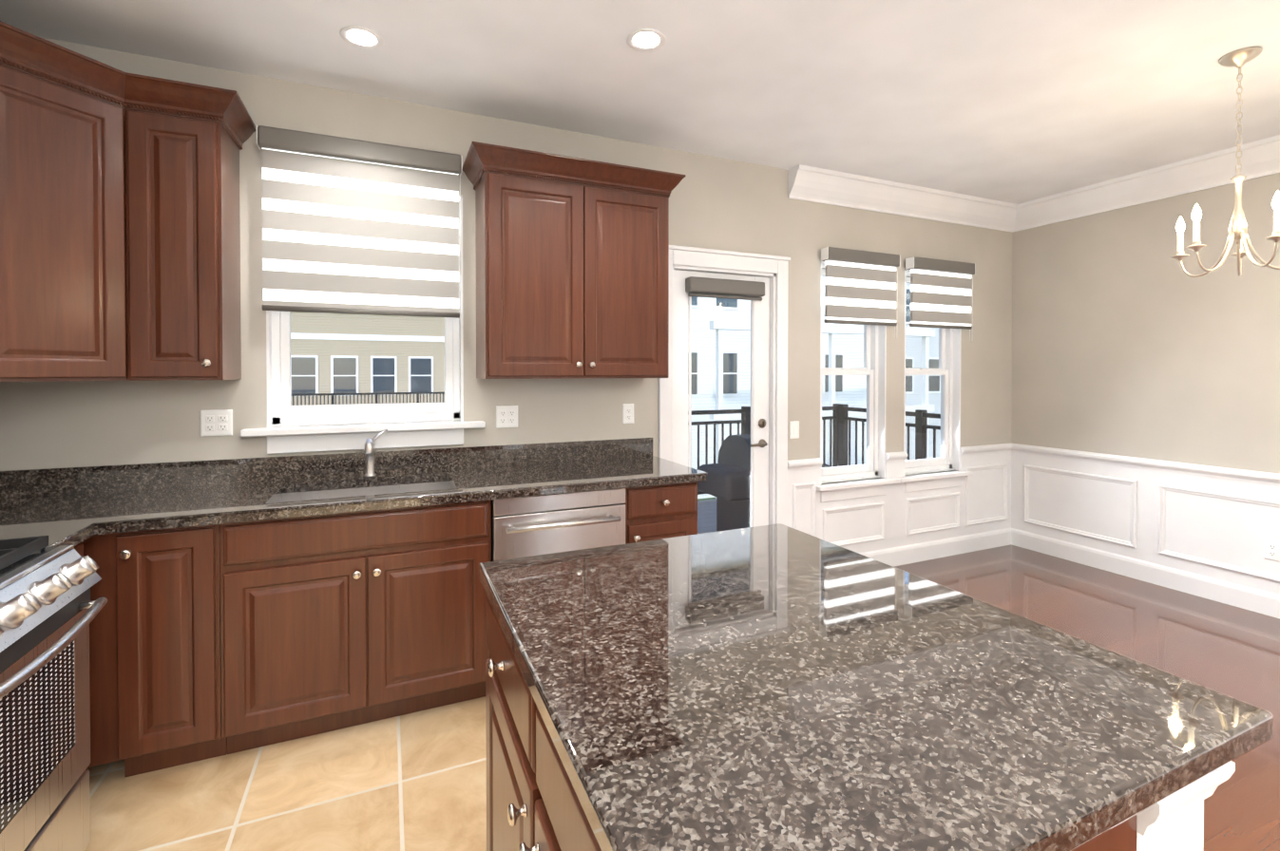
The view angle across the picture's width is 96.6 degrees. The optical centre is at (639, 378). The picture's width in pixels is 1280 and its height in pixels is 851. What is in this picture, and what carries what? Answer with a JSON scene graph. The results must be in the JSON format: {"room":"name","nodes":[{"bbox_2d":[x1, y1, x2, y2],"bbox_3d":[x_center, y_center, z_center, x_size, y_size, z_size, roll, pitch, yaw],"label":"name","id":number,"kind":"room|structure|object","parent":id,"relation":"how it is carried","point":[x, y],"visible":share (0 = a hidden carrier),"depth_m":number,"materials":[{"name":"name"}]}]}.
{"room":"dining room and kitchen","nodes":[
{"label":"dining room and kitchen","id":0,"kind":"room"},
{"bbox_2d":[84,696,486,850],"bbox_3d":[-0.247,1.464,-0.156,2.720,0.120,6.480,0,1,-24],"label":"floor","id":1,"kind":"structure","parent":0,"point":[413,782],"depth_m":1.89,"materials":[{"name":"beige tile"}]},
{"bbox_2d":[0,535,107,850],"bbox_3d":[-1.697,0.912,1.147,0.796,0.955,0.754,0,1,-24],"label":"steel gas range","id":2,"kind":"object","parent":1,"relation":"on","point":[49,610],"visible":1,"depth_m":1.41,"materials":[{"name":"silver metal"}]},
{"bbox_2d":[73,541,87,770],"bbox_3d":[-1.994,0.947,1.604,0.632,0.874,0.307,0,1,-24],"label":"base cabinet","id":3,"kind":"object","parent":1,"relation":"on","point":[79,548],"visible":0.02,"depth_m":1.81,"materials":[{"name":"brown wood"}]},
{"bbox_2d":[83,524,227,778],"bbox_3d":[-1.762,0.941,2.188,0.367,0.874,0.632,0,1,-24],"label":"base cabinet","id":4,"kind":"object","parent":1,"relation":"on","point":[155,678],"visible":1,"depth_m":1.94,"materials":[{"name":"brown wood"}]},
{"bbox_2d":[219,499,491,754],"bbox_3d":[-1.163,0.938,2.453,0.938,0.874,0.632,0,1,-24],"label":"base cabinet","id":5,"kind":"object","parent":1,"relation":"on","point":[330,622],"visible":0.98,"depth_m":2.17,"materials":[{"name":"brown wood"}]},
{"bbox_2d":[490,488,625,561],"bbox_3d":[-0.447,0.935,2.748,0.594,0.872,0.653,0,1,-24],"label":"stainless steel dishwasher","id":6,"kind":"object","parent":1,"relation":"on","point":[531,525],"visible":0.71,"depth_m":2.48,"materials":[{"name":"silver metal"}]},
{"bbox_2d":[485,596,1235,850],"bbox_3d":[0.181,0.945,1.083,0.834,0.889,1.086,0,1,-24],"label":"base cabinet","id":7,"kind":"object","parent":1,"relation":"on","point":[533,803],"visible":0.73,"depth_m":0.91,"materials":[{"name":"brown wood"}]},
{"bbox_2d":[478,523,1273,850],"bbox_3d":[0.240,0.480,1.104,0.920,0.040,1.090,0,1,-24],"label":"countertop","id":8,"kind":"structure","parent":7,"relation":"on","point":[779,687],"depth_m":0.80,"materials":[{"name":"stone"}]},
{"bbox_3d":[-1.118,0.969,-0.372,0.632,0.874,2.481,0,1,-24],"label":"base cabinet","id":9,"kind":"object","parent":1,"relation":"on","visible":0},
{"bbox_2d":[0,486,98,547],"bbox_3d":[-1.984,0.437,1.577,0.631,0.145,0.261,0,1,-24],"label":"countertop","id":10,"kind":"structure","parent":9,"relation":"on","point":[73,506],"depth_m":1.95,"materials":[{"name":"stone"}]},
{"bbox_2d":[0,437,706,534],"bbox_3d":[-1.126,0.427,2.455,2.912,0.145,0.648,0,1,-24],"label":"countertop","id":11,"kind":"structure","parent":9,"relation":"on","point":[150,496],"depth_m":2.49,"materials":[{"name":"stone"}]},
{"bbox_2d":[275,481,452,502],"bbox_3d":[-1.157,0.588,2.433,0.724,0.174,0.444,0,1,-24],"label":"sink","id":12,"kind":"object","parent":11,"relation":"in","point":[349,492],"depth_m":2.61,"materials":[{"name":"silver metal"}]},
{"bbox_2d":[363,428,387,477],"bbox_3d":[-1.195,0.348,2.579,0.105,0.220,0.252,0,1,-24],"label":"kitchen faucet","id":13,"kind":"object","parent":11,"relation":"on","point":[369,450],"visible":1,"depth_m":2.64,"materials":[{"name":"silver metal"}]},
{"bbox_2d":[0,37,1012,483],"bbox_3d":[0.184,0.003,3.474,6.140,2.720,0.160,0,1,-24],"label":"wall","id":14,"kind":"structure","parent":0,"point":[716,202],"depth_m":3.04,"materials":[{"name":"beige paint"}]},
{"bbox_2d":[124,107,241,381],"bbox_3d":[-1.824,-0.499,2.293,0.293,1.010,0.360,0,1,-24],"label":"upper cabinet","id":15,"kind":"object","parent":14,"relation":"attached to","point":[182,220],"depth_m":2.17,"materials":[{"name":"brown wood"}]},
{"bbox_2d":[200,409,232,437],"bbox_3d":[-1.844,0.194,2.486,0.116,0.115,0.009,0,1,-24],"label":"electrical outlet plate","id":16,"kind":"object","parent":14,"relation":"attached to","point":[216,422],"visible":1,"depth_m":2.48,"materials":[{"name":"white plastic"}]},
{"bbox_2d":[256,125,462,318],"bbox_3d":[-1.276,-0.699,2.665,0.854,0.798,0.075,0,1,-24],"label":"window blind","id":17,"kind":"object","parent":14,"relation":"attached to","point":[353,226],"visible":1,"depth_m":2.64,"materials":[{"name":"fabric"},{"name":"gray painted aluminum"}]},
{"bbox_2d":[240,194,485,454],"bbox_3d":[-1.304,-0.295,2.779,1.040,1.267,0.220,0,1,-24],"label":"window","id":18,"kind":"structure","parent":14,"relation":"in","point":[307,435],"depth_m":2.74,"materials":[{"name":"white paint"}]},
{"bbox_2d":[496,405,517,428],"bbox_3d":[-0.696,0.202,2.994,0.116,0.115,0.009,0,1,-24],"label":"outlet","id":19,"kind":"object","parent":14,"relation":"attached to","point":[506,416],"visible":1,"depth_m":2.99,"materials":[{"name":"white plastic"}]},
{"bbox_2d":[475,171,668,379],"bbox_3d":[-0.335,-0.481,2.953,0.950,0.960,0.360,0,1,-24],"label":"upper cabinet","id":20,"kind":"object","parent":14,"relation":"attached to","point":[572,280],"depth_m":2.80,"materials":[{"name":"brown wood"}]},
{"bbox_2d":[462,141,685,196],"bbox_3d":[-0.332,-1.013,2.941,1.082,0.103,0.374,0,1,-24],"label":"crown molding","id":21,"kind":"structure","parent":20,"relation":"attached to","point":[481,159],"depth_m":2.77,"materials":[{"name":"brown wood"}]},
{"bbox_2d":[622,403,633,423],"bbox_3d":[-0.065,0.204,3.273,0.070,0.115,0.009,0,1,-24],"label":"outlet","id":22,"kind":"object","parent":14,"relation":"attached to","point":[627,413],"visible":1,"depth_m":3.27,"materials":[{"name":"white plastic"}]},
{"bbox_2d":[658,245,790,534],"bbox_3d":[0.501,0.291,3.613,0.950,2.152,0.230,0,1,-24],"label":"door","id":23,"kind":"structure","parent":14,"relation":"attached to","point":[760,281],"depth_m":3.63,"materials":[{"name":"white paint"}]},
{"bbox_2d":[789,420,799,439],"bbox_3d":[1.019,0.340,3.754,0.070,0.115,0.011,0,1,-24],"label":"light switch","id":24,"kind":"object","parent":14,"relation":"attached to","point":[794,429],"visible":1,"depth_m":3.75,"materials":[{"name":"white plastic"}]},
{"bbox_2d":[821,247,900,338],"bbox_3d":[1.516,-0.574,3.903,0.652,0.585,0.075,0,1,-24],"label":"window blind","id":25,"kind":"object","parent":14,"relation":"attached to","point":[860,287],"visible":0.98,"depth_m":3.88,"materials":[{"name":"grey fabric"}]},
{"bbox_2d":[815,259,971,502],"bbox_3d":[1.823,0.014,4.168,1.480,1.637,0.220,0,1,-24],"label":"window","id":26,"kind":"structure","parent":14,"relation":"in","point":[873,370],"depth_m":4.14,"materials":[{"name":"white paint"}]},
{"bbox_2d":[787,443,1012,567],"bbox_3d":[1.978,0.945,4.174,2.220,0.822,0.033,0,1,-24],"label":"wainscoting","id":27,"kind":"structure","parent":14,"relation":"attached to","point":[898,527],"depth_m":4.20,"materials":[{"name":"white paint"}]},
{"bbox_2d":[787,164,1019,232],"bbox_3d":[1.961,-1.271,4.101,2.130,0.185,0.108,0,1,-24],"label":"crown molding","id":28,"kind":"structure","parent":14,"relation":"attached to","point":[805,182],"depth_m":4.03,"materials":[{"name":"white paint"}]},
{"bbox_2d":[905,256,975,341],"bbox_3d":[2.230,-0.577,4.219,0.652,0.585,0.075,0,1,-24],"label":"window blind","id":29,"kind":"object","parent":14,"relation":"attached to","point":[941,294],"visible":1,"depth_m":4.20,"materials":[{"name":"grey fabric"}]},
{"bbox_2d":[0,0,1279,204],"bbox_3d":[1.463,-1.385,0.569,6.460,0.120,6.480,0,1,-24],"label":"ceiling","id":30,"kind":"structure","parent":0,"point":[1015,101],"depth_m":2.48,"materials":[{"name":"white paint"}]},
{"bbox_2d":[339,25,383,49],"bbox_3d":[-1.095,-1.340,2.248,0.156,0.006,0.156,0,1,-24],"label":"recessed light","id":31,"kind":"object","parent":30,"relation":"in","point":[360,37],"visible":1,"depth_m":2.25,"materials":[{"name":"white paint"}]},
{"bbox_2d":[627,28,666,51],"bbox_3d":[0.025,-1.340,2.262,0.156,0.006,0.156,0,1,-24],"label":"recessed light","id":32,"kind":"object","parent":30,"relation":"in","point":[645,40],"visible":1,"depth_m":2.26,"materials":[{"name":"white paint"}]},
{"bbox_2d":[1170,46,1279,277],"bbox_3d":[2.486,-0.893,2.392,0.423,0.903,0.407,0,1,-24],"label":"chandelier","id":33,"kind":"object","parent":30,"relation":"hanging from","point":[1237,230],"visible":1,"depth_m":2.37,"materials":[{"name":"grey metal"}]},
{"bbox_2d":[893,544,1279,850],"bbox_3d":[2.707,1.449,1.151,3.740,0.120,6.480,0,1,-24],"label":"floor","id":34,"kind":"structure","parent":0,"point":[1231,651],"depth_m":3.11,"materials":[{"name":"brown wood"}]},
{"bbox_2d":[624,481,697,543],"bbox_3d":[0.000,0.932,2.968,0.385,0.874,0.632,0,1,-24],"label":"base cabinet","id":35,"kind":"object","parent":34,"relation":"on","point":[659,511],"visible":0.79,"depth_m":2.70,"materials":[{"name":"brown wood"}]},
{"bbox_2d":[1011,172,1279,474],"bbox_3d":[4.343,0.021,1.861,0.160,2.720,6.480,0,1,-24],"label":"wall","id":36,"kind":"structure","parent":0,"point":[1130,338],"depth_m":3.79,"materials":[{"name":"beige paint"}]},
{"bbox_2d":[1012,134,1279,232],"bbox_3d":[4.221,-1.246,1.792,0.108,0.185,6.160,0,1,-24],"label":"crown molding","id":37,"kind":"structure","parent":36,"relation":"attached to","point":[1259,158],"depth_m":3.71,"materials":[{"name":"white paint"}]},
{"bbox_2d":[1012,443,1279,618],"bbox_3d":[4.252,0.971,1.831,0.040,0.822,6.160,0,1,-24],"label":"wainscoting","id":38,"kind":"structure","parent":36,"relation":"attached to","point":[1201,531],"depth_m":3.77,"materials":[{"name":"white paint"}]},
{"bbox_2d":[1263,538,1279,561],"bbox_3d":[3.624,0.986,3.270,0.009,0.115,0.070,0,1,-24],"label":"outlet","id":39,"kind":"object","parent":36,"relation":"attached to","point":[1271,550],"visible":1,"depth_m":3.27,"materials":[{"name":"white plastic"}]},
{"bbox_3d":[-1.417,0.050,-0.690,0.160,2.720,6.480,0,1,-24],"label":"wall","id":40,"kind":"structure","parent":0,"visible":0},
{"bbox_2d":[0,63,127,382],"bbox_3d":[-2.182,-0.495,1.991,0.613,1.010,0.623,0,1,-24],"label":"upper cabinet","id":41,"kind":"object","parent":40,"relation":"attached to","point":[63,271],"visible":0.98,"depth_m":1.93,"materials":[{"name":"brown wood"}]},
{"bbox_2d":[0,20,256,150],"bbox_3d":[-1.855,-1.049,1.685,0.969,0.103,1.436,0,1,-24],"label":"crown molding","id":42,"kind":"structure","parent":40,"relation":"attached to","point":[26,51],"depth_m":2.07,"materials":[{"name":"brown wood"}]},
{"label":"outside","id":43,"kind":"structure","parent":0,"visible":0},
{"bbox_2d":[697,496,715,500],"bbox_3d":[-16.168,4.035,60.179,140.000,0.200,116.670,0,1,-24],"label":"ground","id":44,"kind":"structure","parent":43,"point":[705,499],"depth_m":20.66,"materials":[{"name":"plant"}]},
{"bbox_2d":[290,311,444,405],"bbox_3d":[-16.456,-2.792,26.546,25.500,14.200,13.120,0,1,-24],"label":"house","id":45,"kind":"structure","parent":44,"relation":"on","point":[396,377],"depth_m":24.29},
{"bbox_2d":[697,498,716,534],"bbox_3d":[1.077,2.963,5.331,4.230,3.160,2.448,0,1,-24],"label":"deck","id":46,"kind":"object","parent":44,"relation":"on","point":[701,517],"depth_m":5.67,"materials":[{"name":"grey"}]},
{"bbox_2d":[687,403,839,495],"bbox_3d":[0.611,0.851,6.359,4.210,1.039,0.108,0,1,-24],"label":"railing","id":47,"kind":"object","parent":46,"relation":"on","point":[744,415],"depth_m":6.61,"materials":[{"name":"black metal"}]},
{"bbox_2d":[698,434,831,532],"bbox_3d":[1.045,0.923,4.774,1.040,0.930,0.600,0,1,-24],"label":"patio chair","id":48,"kind":"object","parent":46,"relation":"on","point":[729,446],"depth_m":4.58,"materials":[{"name":"grey fabric"}]},
{"bbox_2d":[839,403,940,466],"bbox_3d":[2.989,0.854,6.090,0.080,1.039,2.370,0,1,-24],"label":"railing","id":49,"kind":"object","parent":46,"relation":"on","point":[842,448],"depth_m":6.78,"materials":[{"name":"black metal"}]},
{"bbox_2d":[687,275,940,498],"bbox_3d":[10.515,-2.611,28.250,25.800,13.800,13.650,0,1,-24],"label":"house","id":50,"kind":"structure","parent":44,"relation":"on","point":[726,403],"depth_m":21.17,"materials":[{"name":"white"}]}
]}

